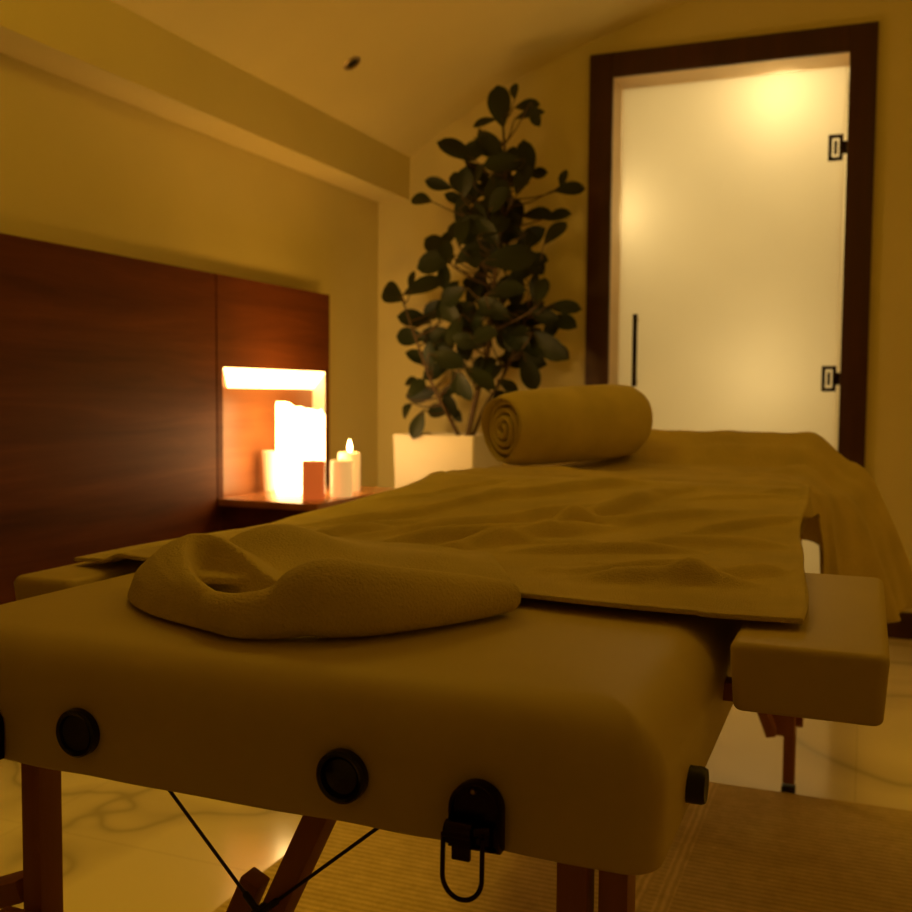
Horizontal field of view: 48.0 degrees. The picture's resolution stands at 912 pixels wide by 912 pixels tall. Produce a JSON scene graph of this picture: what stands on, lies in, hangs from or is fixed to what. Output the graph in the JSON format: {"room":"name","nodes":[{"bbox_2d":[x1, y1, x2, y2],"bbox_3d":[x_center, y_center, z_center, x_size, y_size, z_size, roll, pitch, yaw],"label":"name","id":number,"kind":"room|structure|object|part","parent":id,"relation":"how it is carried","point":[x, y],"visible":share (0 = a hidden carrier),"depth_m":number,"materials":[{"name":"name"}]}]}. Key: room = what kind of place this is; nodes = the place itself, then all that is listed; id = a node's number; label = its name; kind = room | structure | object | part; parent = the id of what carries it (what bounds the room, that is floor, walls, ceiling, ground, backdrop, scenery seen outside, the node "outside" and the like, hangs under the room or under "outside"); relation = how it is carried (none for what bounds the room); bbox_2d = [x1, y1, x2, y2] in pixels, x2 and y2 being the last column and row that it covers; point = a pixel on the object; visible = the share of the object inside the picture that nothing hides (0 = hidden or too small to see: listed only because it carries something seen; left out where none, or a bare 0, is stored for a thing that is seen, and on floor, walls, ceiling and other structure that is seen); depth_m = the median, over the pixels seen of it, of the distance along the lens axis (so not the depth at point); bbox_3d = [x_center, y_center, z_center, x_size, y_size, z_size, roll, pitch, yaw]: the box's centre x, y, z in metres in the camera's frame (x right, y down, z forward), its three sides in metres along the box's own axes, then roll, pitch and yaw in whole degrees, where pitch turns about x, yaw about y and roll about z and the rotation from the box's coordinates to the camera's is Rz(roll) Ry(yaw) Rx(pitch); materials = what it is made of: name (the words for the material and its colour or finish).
{"room":"spa","nodes":[
{"label":"spa","id":0,"kind":"room"},
{"bbox_2d":[0,53,377,486],"bbox_3d":[-1.457,-0.585,2.020,0.160,2.700,5.920,2,4,22],"label":"wall","id":1,"kind":"structure","parent":0,"point":[83,167],"depth_m":3.29,"materials":[{"name":"paint"}]},
{"bbox_2d":[0,233,216,604],"bbox_3d":[-1.556,0.160,1.482,0.098,1.276,3.970,2,4,22],"label":"wall panel","id":2,"kind":"object","parent":1,"relation":"attached to","point":[108,361],"visible":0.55,"depth_m":2.79,"materials":[{"name":"brown wood"}]},
{"bbox_2d":[0,0,409,202],"bbox_3d":[-1.342,-1.071,1.848,0.153,0.209,5.740,2,4,22],"label":"beam","id":3,"kind":"structure","parent":1,"relation":"attached to","point":[105,47],"depth_m":3.06,"materials":[{"name":"paint"}]},
{"bbox_2d":[215,274,328,531],"bbox_3d":[-0.676,0.034,3.669,0.098,1.276,0.739,2,4,22],"label":"panel","id":4,"kind":"object","parent":1,"relation":"attached to","point":[272,341],"visible":0.5,"depth_m":3.57,"materials":[{"name":"brown wood"}]},
{"bbox_2d":[224,367,323,388],"bbox_3d":[-0.654,-0.273,3.643,0.053,0.065,0.665,2,4,22],"label":"diffuser","id":5,"kind":"object","parent":4,"relation":"attached to","point":[234,377],"depth_m":3.64,"materials":[{"name":"beige plastic"}]},
{"bbox_2d":[218,485,395,530],"bbox_3d":[-0.489,0.255,3.531,0.365,0.255,0.599,2,4,22],"label":"shelf","id":6,"kind":"object","parent":4,"relation":"attached to","point":[254,509],"visible":0.19,"depth_m":3.30,"materials":[{"name":"brown wood"}]},
{"bbox_2d":[262,450,275,490],"bbox_3d":[-0.649,0.052,3.594,0.060,0.140,0.060,2,4,22],"label":"pillar candle","id":7,"kind":"object","parent":6,"relation":"on","point":[269,456],"visible":0.83,"depth_m":3.57,"materials":[{"name":"white wax"}]},
{"bbox_2d":[276,401,324,494],"bbox_3d":[-0.535,-0.030,3.521,0.160,0.313,0.136,-1,4,-16],"label":"luminary","id":8,"kind":"object","parent":6,"relation":"on","point":[300,431],"visible":0.88,"depth_m":3.45,"materials":[{"name":"beige wax"}]},
{"bbox_3d":[-0.488,0.139,3.524,0.365,0.023,0.599,2,4,22],"label":"shelf","id":9,"kind":"part","parent":6,"relation":"part of","materials":[{"name":"brown wood"}]},
{"bbox_2d":[302,459,324,499],"bbox_3d":[-0.461,0.073,3.312,0.073,0.135,0.073,2,4,22],"label":"pillar candle","id":10,"kind":"object","parent":6,"relation":"on","point":[313,471],"visible":1,"depth_m":3.28,"materials":[{"name":"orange wax"}]},
{"bbox_2d":[331,457,352,497],"bbox_3d":[-0.380,0.070,3.405,0.073,0.131,0.073,2,4,22],"label":"pillar candle","id":11,"kind":"object","parent":6,"relation":"on","point":[341,470],"visible":1,"depth_m":3.38,"materials":[{"name":"white wax"}]},
{"bbox_2d":[338,440,359,491],"bbox_3d":[-0.377,0.032,3.612,0.078,0.181,0.078,2,4,22],"label":"pillar candle","id":12,"kind":"object","parent":6,"relation":"on","point":[354,456],"visible":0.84,"depth_m":3.59,"materials":[{"name":"white wax"}]},
{"bbox_2d":[111,0,688,156],"bbox_3d":[0.253,-1.508,1.101,3.960,1.160,5.910,2,4,22],"label":"ceiling","id":13,"kind":"structure","parent":0,"point":[424,65],"depth_m":3.67,"materials":[{"name":"paint"}]},
{"bbox_2d":[343,56,360,69],"bbox_3d":[-0.362,-1.367,3.564,0.060,0.044,0.068,2,4,22],"label":"ceiling spotlight","id":14,"kind":"object","parent":13,"relation":"attached to","point":[352,61],"visible":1,"depth_m":3.56,"materials":[{"name":"metal"}]},
{"bbox_2d":[0,638,911,911],"bbox_3d":[0.663,0.820,2.263,4.200,0.100,8.000,2,4,22],"label":"floor","id":15,"kind":"structure","parent":0,"point":[126,847],"depth_m":2.20,"materials":[{"name":"stone"}]},
{"bbox_2d":[381,83,585,487],"bbox_3d":[0.090,-0.388,4.054,0.844,2.084,0.472,2,4,22],"label":"potted plant","id":16,"kind":"object","parent":15,"relation":"on","point":[495,220],"visible":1,"depth_m":3.96,"materials":[{"name":"green plant"}]},
{"bbox_3d":[-0.029,0.280,4.129,0.344,0.740,0.344,2,4,22],"label":"planter pot","id":17,"kind":"part","parent":16,"relation":"part of","materials":[{"name":"white ceramic"}]},
{"bbox_3d":[0.061,-0.693,4.018,0.534,1.305,0.091,0,3,-4],"label":"stem","id":18,"kind":"part","parent":16,"relation":"part of","materials":[{"name":"green plant"}]},
{"bbox_2d":[212,782,911,911],"bbox_3d":[0.421,0.859,0.678,2.370,0.008,3.278,2,4,22],"label":"area rug","id":19,"kind":"object","parent":15,"relation":"on","point":[745,849],"visible":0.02,"depth_m":1.93,"materials":[{"name":"beige carpet"}]},
{"bbox_2d":[0,518,889,911],"bbox_3d":[0.159,0.452,1.620,0.926,0.703,1.867,2,4,22],"label":"massage table","id":20,"kind":"object","parent":19,"relation":"on","point":[582,738],"visible":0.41,"depth_m":0.77,"materials":[{"name":"beige leather"}]},
{"bbox_3d":[-0.388,0.224,0.837,0.037,0.045,0.011,2,4,22],"label":"latch plate","id":21,"kind":"part","parent":20,"relation":"part of","materials":[{"name":"brown metal"}]},
{"bbox_3d":[-0.406,0.521,1.014,0.023,0.575,0.030,2,4,22],"label":"leg","id":22,"kind":"part","parent":20,"relation":"part of","materials":[{"name":"brown wood"}]},
{"bbox_3d":[-0.202,0.429,0.939,0.061,0.104,0.022,2,4,22],"label":"brace plate","id":23,"kind":"part","parent":20,"relation":"part of","materials":[{"name":"brown wood"}]},
{"bbox_2d":[127,524,520,638],"bbox_3d":[-0.115,0.105,1.007,0.390,0.065,0.408,2,4,22],"label":"cushion","id":24,"kind":"object","parent":20,"relation":"on","point":[274,581],"visible":1,"depth_m":0.86,"materials":[{"name":"fabric"}]},
{"bbox_2d":[0,573,743,874],"bbox_3d":[-0.015,0.179,1.184,0.676,0.105,0.926,2,4,22],"label":"cushion","id":25,"kind":"object","parent":20,"relation":"on","point":[581,735],"depth_m":0.74,"materials":[{"name":"beige leather"}]},
{"bbox_2d":[74,471,810,623],"bbox_3d":[0.066,0.085,1.397,0.821,0.068,0.842,2,4,22],"label":"blanket","id":26,"kind":"object","parent":20,"relation":"on","point":[712,550],"visible":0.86,"depth_m":1.32,"materials":[{"name":"fabric"}]},
{"bbox_3d":[0.013,0.237,0.677,0.037,0.045,0.011,2,4,22],"label":"latch plate","id":27,"kind":"part","parent":20,"relation":"part of","materials":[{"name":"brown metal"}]},
{"bbox_3d":[0.122,0.538,0.802,0.023,0.575,0.030,2,4,22],"label":"leg","id":28,"kind":"part","parent":20,"relation":"part of","materials":[{"name":"brown wood"}]},
{"bbox_2d":[446,429,911,622],"bbox_3d":[0.440,0.144,2.081,0.973,0.376,0.890,2,4,22],"label":"blanket","id":29,"kind":"object","parent":20,"relation":"on","point":[854,530],"visible":0.59,"depth_m":2.19,"materials":[{"name":"fabric"}]},
{"bbox_2d":[481,384,652,465],"bbox_3d":[0.250,-0.071,2.246,0.385,0.177,0.172,-2,4,-34],"label":"rolled towel","id":30,"kind":"object","parent":29,"relation":"on","point":[568,424],"visible":1,"depth_m":2.17,"materials":[{"name":"fabric"}]},
{"bbox_3d":[0.756,0.453,2.306,0.026,0.572,0.028,2,4,22],"label":"leg","id":31,"kind":"part","parent":20,"relation":"part of","materials":[{"name":"brown wood"}]},
{"bbox_3d":[0.774,0.597,2.307,0.015,0.026,0.026,2,4,22],"label":"leg knob","id":32,"kind":"part","parent":20,"relation":"part of","materials":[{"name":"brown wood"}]},
{"bbox_2d":[800,518,806,536],"bbox_3d":[0.331,0.127,2.043,0.676,0.104,0.921,2,4,22],"label":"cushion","id":33,"kind":"object","parent":20,"relation":"on","point":[804,520],"depth_m":2.13,"materials":[{"name":"beige leather"}]},
{"bbox_2d":[377,0,911,612],"bbox_3d":[1.375,-0.706,3.972,3.960,2.750,0.180,2,4,22],"label":"wall","id":34,"kind":"structure","parent":0,"point":[560,143],"depth_m":4.17,"materials":[{"name":"paint"}]},
{"bbox_2d":[585,21,878,573],"bbox_3d":[1.069,-0.475,4.097,1.079,2.268,0.202,2,4,22],"label":"door","id":35,"kind":"structure","parent":34,"relation":"in","point":[716,167],"depth_m":4.11,"materials":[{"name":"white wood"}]},
{"bbox_3d":[0.741,-0.438,4.253,0.021,0.300,0.021,2,4,22],"label":"handle","id":36,"kind":"part","parent":35,"relation":"part of","materials":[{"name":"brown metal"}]},
{"bbox_2d":[887,612,911,639],"bbox_3d":[2.275,0.652,3.583,1.600,0.100,0.016,2,4,22],"label":"baseboard","id":37,"kind":"structure","parent":34,"relation":"attached to","point":[902,629],"depth_m":3.82,"materials":[{"name":"brown wood"}]},
{"bbox_2d":[836,94,848,450],"bbox_3d":[1.755,-0.732,5.674,2.400,2.600,0.100,2,4,22],"label":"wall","id":38,"kind":"structure","parent":0,"point":[847,95],"depth_m":5.48,"materials":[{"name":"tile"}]},
{"bbox_2d":[847,67,849,93],"bbox_3d":[1.448,-1.938,4.876,2.450,0.100,1.680,2,4,22],"label":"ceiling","id":39,"kind":"structure","parent":0,"point":[848,67],"depth_m":5.20,"materials":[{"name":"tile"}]}
]}

